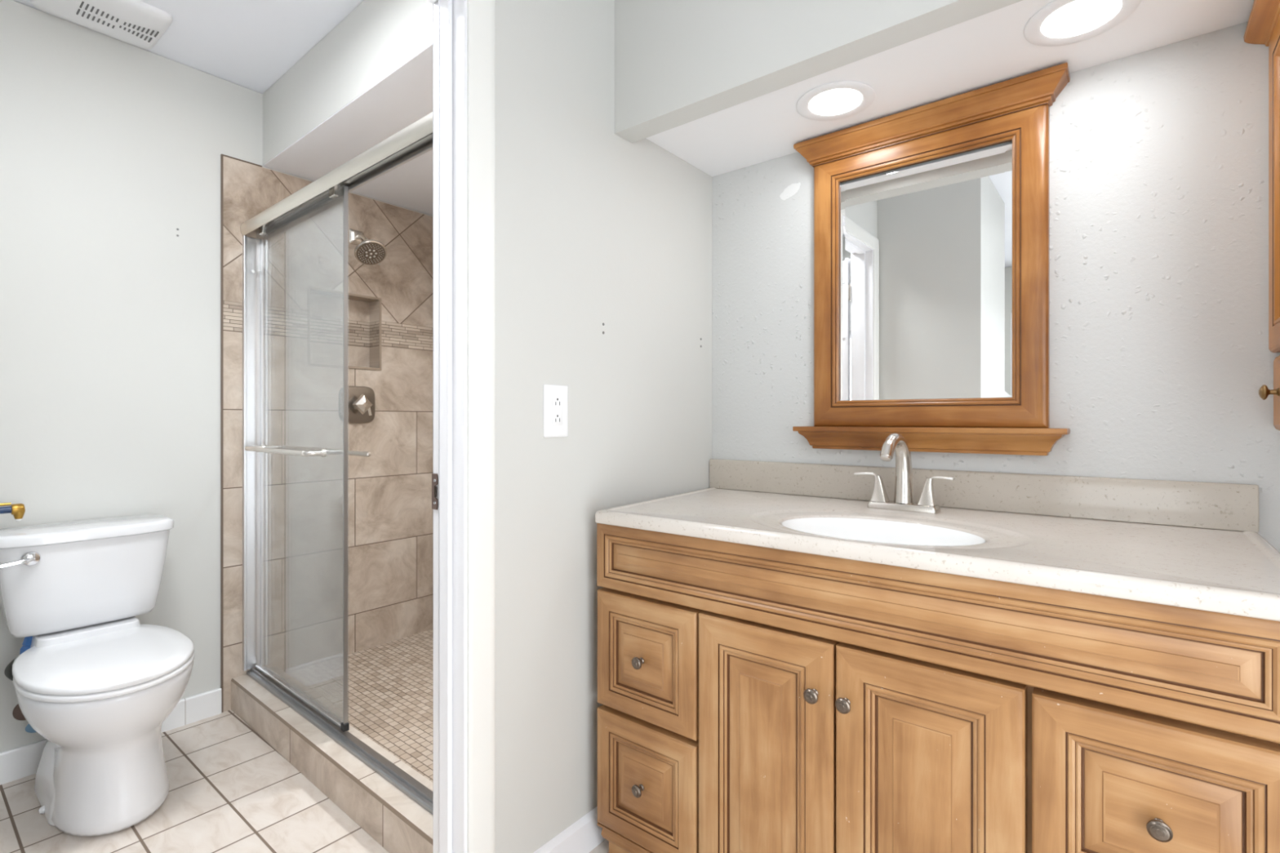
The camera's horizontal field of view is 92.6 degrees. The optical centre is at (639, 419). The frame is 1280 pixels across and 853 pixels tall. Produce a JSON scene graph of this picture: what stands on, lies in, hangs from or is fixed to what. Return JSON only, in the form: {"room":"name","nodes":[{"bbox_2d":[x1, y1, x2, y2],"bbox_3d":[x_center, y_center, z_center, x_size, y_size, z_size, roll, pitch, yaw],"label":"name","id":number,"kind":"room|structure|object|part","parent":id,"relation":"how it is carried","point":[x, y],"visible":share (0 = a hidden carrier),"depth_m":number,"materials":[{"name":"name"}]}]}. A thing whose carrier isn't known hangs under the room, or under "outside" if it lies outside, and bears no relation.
{"room":"bathroom","nodes":[
{"label":"bathroom","id":0,"kind":"room"},
{"bbox_2d":[13,0,364,93],"bbox_3d":[-1.124,-1.354,0.388,3.560,0.078,4.600,0,0,39],"label":"ceiling","id":1,"kind":"structure","parent":0,"point":[250,44],"depth_m":2.08,"materials":[{"name":"paint"}]},
{"bbox_2d":[30,0,172,49],"bbox_3d":[-1.719,-1.302,1.957,0.280,0.026,0.308,0,0,39],"label":"exhaust fan cover","id":2,"kind":"object","parent":1,"relation":"attached to","point":[137,23],"visible":1,"depth_m":1.96,"materials":[{"name":"white plastic"}]},
{"bbox_2d":[0,0,432,752],"bbox_3d":[-1.870,-0.093,2.170,0.168,2.440,2.750,0,0,39],"label":"wall","id":3,"kind":"structure","parent":0,"point":[110,147],"depth_m":2.11,"materials":[{"name":"paint"}]},
{"bbox_2d":[12,703,36,733],"bbox_3d":[-1.911,0.923,1.922,0.090,0.105,0.065,0,0,30],"label":"shutoff valve","id":4,"kind":"object","parent":3,"relation":"attached to","point":[17,713],"visible":0.25,"depth_m":1.92,"materials":[{"name":"grey metal"}]},
{"bbox_3d":[-1.882,0.955,1.912,0.029,0.041,0.058,0,0,39],"label":"valve handle","id":5,"kind":"part","parent":4,"relation":"part of","materials":[{"name":"grey"}]},
{"bbox_2d":[0,687,221,784],"bbox_3d":[-2.103,1.079,1.733,0.014,0.095,1.578,0,0,39],"label":"baseboard","id":6,"kind":"structure","parent":3,"relation":"attached to","point":[21,762],"depth_m":2.21,"materials":[{"name":"white wood"}]},
{"bbox_2d":[220,154,262,712],"bbox_3d":[-1.567,0.054,2.406,0.010,2.146,0.141,0,0,39],"label":"trim","id":7,"kind":"structure","parent":3,"relation":"attached to","point":[221,155],"depth_m":2.35,"materials":[{"name":"brown metal"}]},
{"bbox_2d":[223,155,432,711],"bbox_3d":[-1.353,0.057,2.740,0.090,2.140,0.916,0,0,39],"label":"wall tile","id":8,"kind":"structure","parent":3,"relation":"attached to","point":[390,511],"depth_m":2.67,"materials":[{"name":"tile"}]},
{"bbox_2d":[337,386,375,422],"bbox_3d":[-1.248,-0.066,2.737,0.078,0.166,0.166,0,0,39],"label":"shower valve","id":9,"kind":"object","parent":8,"relation":"attached to","point":[361,400],"visible":0.92,"depth_m":2.74,"materials":[{"name":"grey metal"}]},
{"bbox_3d":[-1.243,-0.066,2.733,0.064,0.089,0.089,0,0,39],"label":"handle","id":10,"kind":"part","parent":9,"relation":"part of","materials":[{"name":"silver metal"}]},
{"bbox_3d":[-1.219,-0.046,2.750,0.012,0.059,0.026,0,0,39],"label":"lever","id":11,"kind":"part","parent":9,"relation":"part of","materials":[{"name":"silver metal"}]},
{"bbox_2d":[348,228,386,265],"bbox_3d":[-1.207,-0.766,2.686,0.205,0.173,0.132,0,0,39],"label":"showerhead","id":12,"kind":"object","parent":8,"relation":"attached to","point":[368,252],"visible":1,"depth_m":2.66,"materials":[{"name":"silver metal"}]},
{"bbox_3d":[-1.226,-0.793,2.712,0.116,0.071,0.021,0,0,42],"label":"arm","id":13,"kind":"part","parent":12,"relation":"part of","materials":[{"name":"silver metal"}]},
{"bbox_2d":[307,286,381,370],"bbox_3d":[-1.307,-0.396,2.723,0.004,0.338,0.327,0,0,39],"label":"trim","id":14,"kind":"structure","parent":3,"relation":"attached to","point":[308,287],"depth_m":2.69,"materials":[{"name":"beige"}]},
{"bbox_2d":[0,709,608,852],"bbox_3d":[-1.124,1.167,0.388,3.560,0.080,4.600,0,0,39],"label":"floor","id":15,"kind":"structure","parent":0,"point":[230,791],"depth_m":1.76,"materials":[{"name":"beige tile"}]},
{"bbox_2d":[0,514,195,836],"bbox_3d":[-1.586,0.730,1.805,0.700,0.792,0.432,0,0,39],"label":"toilet","id":16,"kind":"object","parent":15,"relation":"on","point":[100,684],"visible":1,"depth_m":1.75,"materials":[{"name":"white ceramic"}]},
{"bbox_3d":[-1.782,0.409,1.743,0.014,0.020,0.085,0,0,35],"label":"lever arm","id":17,"kind":"part","parent":16,"relation":"part of","materials":[{"name":"silver metal"}]},
{"bbox_3d":[-1.768,0.405,1.776,0.014,0.042,0.042,0,0,39],"label":"flush lever","id":18,"kind":"part","parent":16,"relation":"part of","materials":[{"name":"silver metal"}]},
{"bbox_3d":[-1.768,0.510,1.951,0.221,0.281,0.414,0,0,39],"label":"tank","id":19,"kind":"part","parent":16,"relation":"part of","materials":[{"name":"white ceramic"}]},
{"bbox_3d":[-1.764,0.352,1.948,0.242,0.036,0.432,0,0,39],"label":"tank lid","id":20,"kind":"part","parent":16,"relation":"part of","materials":[{"name":"white ceramic"}]},
{"bbox_3d":[-1.539,0.682,1.767,0.579,0.020,0.380,0,0,39],"label":"seat lid","id":21,"kind":"part","parent":16,"relation":"part of","materials":[{"name":"white plastic"}]},
{"bbox_3d":[-1.528,0.702,1.758,0.547,0.016,0.380,0,0,39],"label":"seat","id":22,"kind":"part","parent":16,"relation":"part of","materials":[{"name":"white plastic"}]},
{"bbox_3d":[-1.552,0.919,1.778,0.585,0.414,0.374,0,0,39],"label":"bowl","id":23,"kind":"part","parent":16,"relation":"part of","materials":[{"name":"white ceramic"}]},
{"bbox_2d":[231,669,433,852],"bbox_3d":[-0.977,1.067,1.948,1.490,0.120,0.133,0,0,40],"label":"shower curb","id":24,"kind":"object","parent":15,"relation":"on","point":[397,823],"depth_m":1.80,"materials":[{"name":"tile"}]},
{"bbox_2d":[240,111,433,814],"bbox_3d":[-0.969,0.117,1.960,1.488,1.779,0.128,0,0,40],"label":"sliding shower door","id":25,"kind":"structure","parent":24,"relation":"on","point":[415,140],"depth_m":2.20,"materials":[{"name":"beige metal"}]},
{"bbox_3d":[-1.226,0.979,2.183,0.761,0.014,0.014,0,0,40],"label":"rail","id":26,"kind":"part","parent":25,"relation":"part of","materials":[{"name":"silver metal"}]},
{"bbox_3d":[-1.206,0.980,2.182,0.713,0.012,0.007,0,0,40],"label":"rail","id":27,"kind":"part","parent":25,"relation":"part of","materials":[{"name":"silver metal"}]},
{"bbox_3d":[-0.951,-0.750,1.980,1.482,0.039,0.013,0,0,40],"label":"rail","id":28,"kind":"part","parent":25,"relation":"part of","materials":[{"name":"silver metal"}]},
{"bbox_3d":[-0.963,0.111,2.024,0.270,0.017,0.041,0,0,33],"label":"inside handle","id":29,"kind":"part","parent":25,"relation":"part of","materials":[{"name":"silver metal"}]},
{"bbox_2d":[596,523,1279,852],"bbox_3d":[0.565,0.695,1.407,1.255,0.865,0.656,0,0,39],"label":"vanity cabinet","id":30,"kind":"object","parent":15,"relation":"on","point":[753,699],"visible":0.99,"depth_m":1.09,"materials":[{"name":"brown wood"}]},
{"bbox_3d":[0.550,1.056,1.388,1.252,0.046,0.546,0,0,39],"label":"moulding","id":31,"kind":"part","parent":30,"relation":"part of","materials":[{"name":"brown wood"}]},
{"bbox_3d":[-0.004,0.886,1.463,0.029,0.029,0.028,0,0,39],"label":"knob","id":32,"kind":"part","parent":30,"relation":"part of","materials":[{"name":"grey metal"}]},
{"bbox_3d":[-0.004,0.581,1.463,0.029,0.029,0.028,0,0,39],"label":"knob","id":33,"kind":"part","parent":30,"relation":"part of","materials":[{"name":"grey metal"}]},
{"bbox_3d":[0.016,0.886,1.484,0.302,0.292,0.036,0,0,39],"label":"drawer","id":34,"kind":"part","parent":30,"relation":"part of","materials":[{"name":"brown wood"}]},
{"bbox_3d":[0.016,0.582,1.484,0.302,0.289,0.036,0,0,39],"label":"drawer","id":35,"kind":"part","parent":30,"relation":"part of","materials":[{"name":"brown wood"}]},
{"bbox_3d":[0.260,0.732,1.288,0.310,0.591,0.036,0,0,39],"label":"door","id":36,"kind":"part","parent":30,"relation":"part of","materials":[{"name":"brown wood"}]},
{"bbox_3d":[0.334,0.536,1.189,0.029,0.029,0.028,0,0,39],"label":"knob","id":37,"kind":"part","parent":30,"relation":"part of","materials":[{"name":"grey metal"}]},
{"bbox_3d":[0.384,0.536,1.150,0.029,0.029,0.028,0,0,39],"label":"knob","id":38,"kind":"part","parent":30,"relation":"part of","materials":[{"name":"grey metal"}]},
{"bbox_3d":[0.506,0.732,1.091,0.310,0.591,0.036,0,0,39],"label":"door","id":39,"kind":"part","parent":30,"relation":"part of","materials":[{"name":"brown wood"}]},
{"bbox_2d":[595,458,1279,621],"bbox_3d":[0.557,0.251,1.418,1.316,0.232,0.650,0,0,39],"label":"countertop","id":40,"kind":"structure","parent":30,"relation":"on","point":[1197,545],"depth_m":1.32,"materials":[{"name":"stone"}]},
{"bbox_2d":[782,517,985,546],"bbox_3d":[0.516,0.305,1.339,0.421,0.124,0.301,0,0,39],"label":"sink basin","id":41,"kind":"object","parent":40,"relation":"in","point":[889,531],"depth_m":1.44,"materials":[{"name":"white ceramic"}]},
{"bbox_2d":[853,432,954,514],"bbox_3d":[0.668,0.133,1.559,0.200,0.197,0.156,0,0,2],"label":"faucet","id":42,"kind":"object","parent":40,"relation":"on","point":[904,495],"visible":1,"depth_m":1.55,"materials":[{"name":"silver metal"}]},
{"bbox_3d":[0.600,0.148,1.620,0.061,0.015,0.017,0,0,28],"label":"lever","id":43,"kind":"part","parent":42,"relation":"part of","materials":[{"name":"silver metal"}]},
{"bbox_3d":[0.629,0.181,1.603,0.040,0.066,0.038,0,0,39],"label":"handle","id":44,"kind":"part","parent":42,"relation":"part of","materials":[{"name":"silver metal"}]},
{"bbox_3d":[0.647,0.125,1.534,0.052,0.181,0.140,0,0,39],"label":"spout","id":45,"kind":"part","parent":42,"relation":"part of","materials":[{"name":"silver metal"}]},
{"bbox_3d":[0.674,0.222,1.567,0.166,0.018,0.054,0,0,39],"label":"plate","id":46,"kind":"part","parent":42,"relation":"part of","materials":[{"name":"silver metal"}]},
{"bbox_3d":[0.720,0.181,1.531,0.040,0.066,0.038,0,0,39],"label":"handle","id":47,"kind":"part","parent":42,"relation":"part of","materials":[{"name":"silver metal"}]},
{"bbox_3d":[0.742,0.148,1.506,0.017,0.015,0.061,0,0,-41],"label":"lever","id":48,"kind":"part","parent":42,"relation":"part of","materials":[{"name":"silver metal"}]},
{"bbox_3d":[0.388,0.344,1.186,1.255,0.165,0.036,0,0,39],"label":"false drawer","id":49,"kind":"part","parent":30,"relation":"part of","materials":[{"name":"brown wood"}]},
{"bbox_3d":[0.755,0.583,0.892,0.309,0.287,0.036,0,0,39],"label":"drawer","id":50,"kind":"part","parent":30,"relation":"part of","materials":[{"name":"brown wood"}]},
{"bbox_3d":[0.738,0.581,0.869,0.029,0.029,0.028,0,0,39],"label":"knob","id":51,"kind":"part","parent":30,"relation":"part of","materials":[{"name":"grey metal"}]},
{"bbox_2d":[262,0,432,164],"bbox_3d":[-0.704,-1.169,2.288,1.506,0.287,0.810,0,0,39],"label":"wall","id":52,"kind":"structure","parent":0,"point":[377,37],"depth_m":2.00,"materials":[{"name":"paint"}]},
{"bbox_2d":[262,43,432,215],"bbox_3d":[-0.704,-1.024,2.288,1.506,0.003,0.809,0,0,39],"label":"soffit","id":53,"kind":"structure","parent":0,"point":[404,96],"depth_m":2.21,"materials":[{"name":"paint"}]},
{"bbox_2d":[279,629,433,782],"bbox_3d":[-0.714,1.088,2.276,1.487,0.076,0.822,0,0,39],"label":"floor","id":54,"kind":"structure","parent":0,"point":[390,685],"depth_m":2.36,"materials":[{"name":"tile"}]},
{"bbox_2d":[495,0,711,852],"bbox_3d":[-0.350,-0.093,1.433,0.115,2.440,2.000,0,0,39],"label":"wall","id":55,"kind":"structure","parent":0,"point":[594,226],"depth_m":1.56,"materials":[{"name":"paint"}]},
{"bbox_2d":[426,0,466,852],"bbox_3d":[-0.641,0.089,1.069,0.117,2.076,0.727,0,0,39],"label":"trim","id":56,"kind":"structure","parent":55,"relation":"attached to","point":[449,475],"depth_m":1.33,"materials":[{"name":"white"}]},
{"bbox_3d":[-0.460,0.162,1.371,0.020,0.080,0.002,0,0,39],"label":"strike plate","id":57,"kind":"part","parent":56,"relation":"part of","materials":[{"name":"grey metal"}]},
{"bbox_2d":[466,0,495,852],"bbox_3d":[-0.591,0.058,1.028,0.014,2.139,0.855,0,0,39],"label":"trim","id":58,"kind":"structure","parent":55,"relation":"attached to","point":[481,14],"depth_m":1.33,"materials":[{"name":"white paint"}]},
{"bbox_2d":[543,384,568,437],"bbox_3d":[-0.206,-0.020,1.513,0.009,0.128,0.080,0,0,39],"label":"wall outlet","id":59,"kind":"object","parent":55,"relation":"attached to","point":[555,397],"visible":1,"depth_m":1.51,"materials":[{"name":"white plastic"}]},
{"bbox_2d":[551,397,562,425],"bbox_3d":[-0.204,-0.020,1.512,0.003,0.068,0.034,0,0,39],"label":"receptacle","id":60,"kind":"object","parent":59,"relation":"attached to","point":[557,402],"depth_m":1.51,"materials":[{"name":"white plastic"}]},
{"bbox_2d":[533,806,604,852],"bbox_3d":[-0.033,1.081,1.726,0.013,0.093,0.906,0,0,39],"label":"baseboard","id":61,"kind":"structure","parent":55,"relation":"attached to","point":[583,836],"depth_m":1.56,"materials":[{"name":"white"}]},
{"bbox_2d":[614,0,1022,142],"bbox_3d":[0.597,-1.051,1.203,1.650,0.524,0.075,0,0,39],"label":"soffit","id":62,"kind":"structure","parent":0,"point":[677,63],"depth_m":1.46,"materials":[{"name":"paint"}]},
{"bbox_2d":[645,0,1254,177],"bbox_3d":[0.755,-0.841,1.401,1.650,0.030,0.430,0,0,39],"label":"soffit underside","id":63,"kind":"structure","parent":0,"point":[991,48],"depth_m":1.44,"materials":[{"name":"paint"}]},
{"bbox_2d":[796,80,875,120],"bbox_3d":[0.507,-0.823,1.589,0.195,0.006,0.195,0,0,39],"label":"recessed light","id":64,"kind":"object","parent":63,"relation":"in","point":[840,100],"visible":1,"depth_m":1.58,"materials":[{"name":"white plastic"}]},
{"bbox_2d":[808,88,862,115],"bbox_3d":[0.507,-0.823,1.589,0.132,0.004,0.132,0,0,39],"label":"diffuser","id":65,"kind":"object","parent":64,"relation":"attached to","point":[827,102],"depth_m":1.58,"materials":[{"name":"white plastic"}]},
{"bbox_2d":[1023,0,1141,46],"bbox_3d":[0.901,-0.823,1.252,0.195,0.006,0.195,0,0,39],"label":"recessed light","id":66,"kind":"object","parent":63,"relation":"in","point":[1058,23],"visible":1,"depth_m":1.26,"materials":[{"name":"white plastic"}]},
{"bbox_2d":[1041,0,1120,38],"bbox_3d":[0.901,-0.823,1.252,0.132,0.004,0.132,0,0,39],"label":"diffuser","id":67,"kind":"object","parent":66,"relation":"attached to","point":[1071,19],"depth_m":1.25,"materials":[{"name":"white plastic"}]},
{"bbox_2d":[711,21,1279,551],"bbox_3d":[0.974,-0.093,1.578,1.770,2.440,0.119,0,0,39],"label":"wall","id":68,"kind":"structure","parent":0,"point":[1161,357],"depth_m":1.39,"materials":[{"name":"paint"}]},
{"bbox_2d":[792,62,1070,455],"bbox_3d":[0.740,-0.366,1.637,0.670,0.906,0.080,0,0,39],"label":"wall mirror","id":69,"kind":"object","parent":68,"relation":"attached to","point":[931,282],"visible":1,"depth_m":1.62,"materials":[{"name":"orange wood"}]},
{"bbox_2d":[840,143,1012,400],"bbox_3d":[0.755,-0.369,1.656,0.439,0.632,0.001,0,0,39],"label":"mirror glass","id":70,"kind":"object","parent":69,"relation":"attached to","point":[926,251],"depth_m":1.64,"materials":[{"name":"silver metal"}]},
{"bbox_2d":[792,426,1070,455],"bbox_3d":[0.740,0.054,1.637,0.669,0.066,0.080,0,0,39],"label":"shelf","id":71,"kind":"object","parent":69,"relation":"attached to","point":[1001,440],"depth_m":1.58,"materials":[{"name":"orange wood"}]},
{"bbox_3d":[0.741,-0.787,1.639,0.670,0.065,0.074,0,0,39],"label":"crown","id":72,"kind":"part","parent":69,"relation":"part of","materials":[{"name":"orange wood"}]},
{"bbox_2d":[709,458,1258,533],"bbox_3d":[0.754,0.183,1.664,1.315,0.097,0.020,0,0,39],"label":"backsplash","id":73,"kind":"structure","parent":68,"relation":"attached to","point":[1198,504],"depth_m":1.49,"materials":[{"name":"stone"}]},
{"bbox_2d":[1243,0,1279,431],"bbox_3d":[1.255,-0.387,0.989,0.353,0.820,0.444,0,0,39],"label":"upper cabinet","id":74,"kind":"object","parent":68,"relation":"attached to","point":[1263,27],"visible":1,"depth_m":1.20,"materials":[{"name":"brown wood"}]},
{"bbox_3d":[1.255,-0.779,0.989,0.353,0.036,0.444,0,0,39],"label":"crown","id":75,"kind":"part","parent":74,"relation":"part of","materials":[{"name":"brown wood"}]},
{"bbox_3d":[1.229,-0.053,1.194,0.029,0.030,0.030,0,0,39],"label":"knob","id":76,"kind":"part","parent":74,"relation":"part of","materials":[{"name":"gold metal"}]},
{"bbox_3d":[1.165,-0.453,1.085,0.022,0.636,0.398,0,0,39],"label":"door","id":77,"kind":"part","parent":74,"relation":"part of","materials":[{"name":"brown wood"}]},
{"bbox_3d":[1.167,-0.053,1.082,0.016,0.152,0.396,0,0,39],"label":"drawer","id":78,"kind":"part","parent":74,"relation":"part of","materials":[{"name":"brown wood"}]},
{"bbox_3d":[-0.434,-0.093,2.687,1.684,2.440,0.148,0,0,39],"label":"wall","id":79,"kind":"structure","parent":0,"visible":0},
{"bbox_2d":[432,531,433,629],"bbox_3d":[-0.450,0.018,2.598,1.496,2.064,0.010,0,0,39],"label":"tile","id":80,"kind":"structure","parent":79,"relation":"attached to","point":[433,531],"depth_m":3.06,"materials":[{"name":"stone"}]},
{"bbox_3d":[-2.051,-0.093,0.605,1.506,2.440,0.120,0,0,39],"label":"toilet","id":81,"kind":"object","parent":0,"visible":0},
{"bbox_2d":[0,502,25,520],"bbox_3d":[-2.221,0.283,1.482,0.033,0.057,1.037,0,0,39],"label":"pipe","id":82,"kind":"object","parent":81,"relation":"attached to","point":[17,510],"visible":1,"depth_m":1.86,"materials":[{"name":"gold metal"}]}
]}

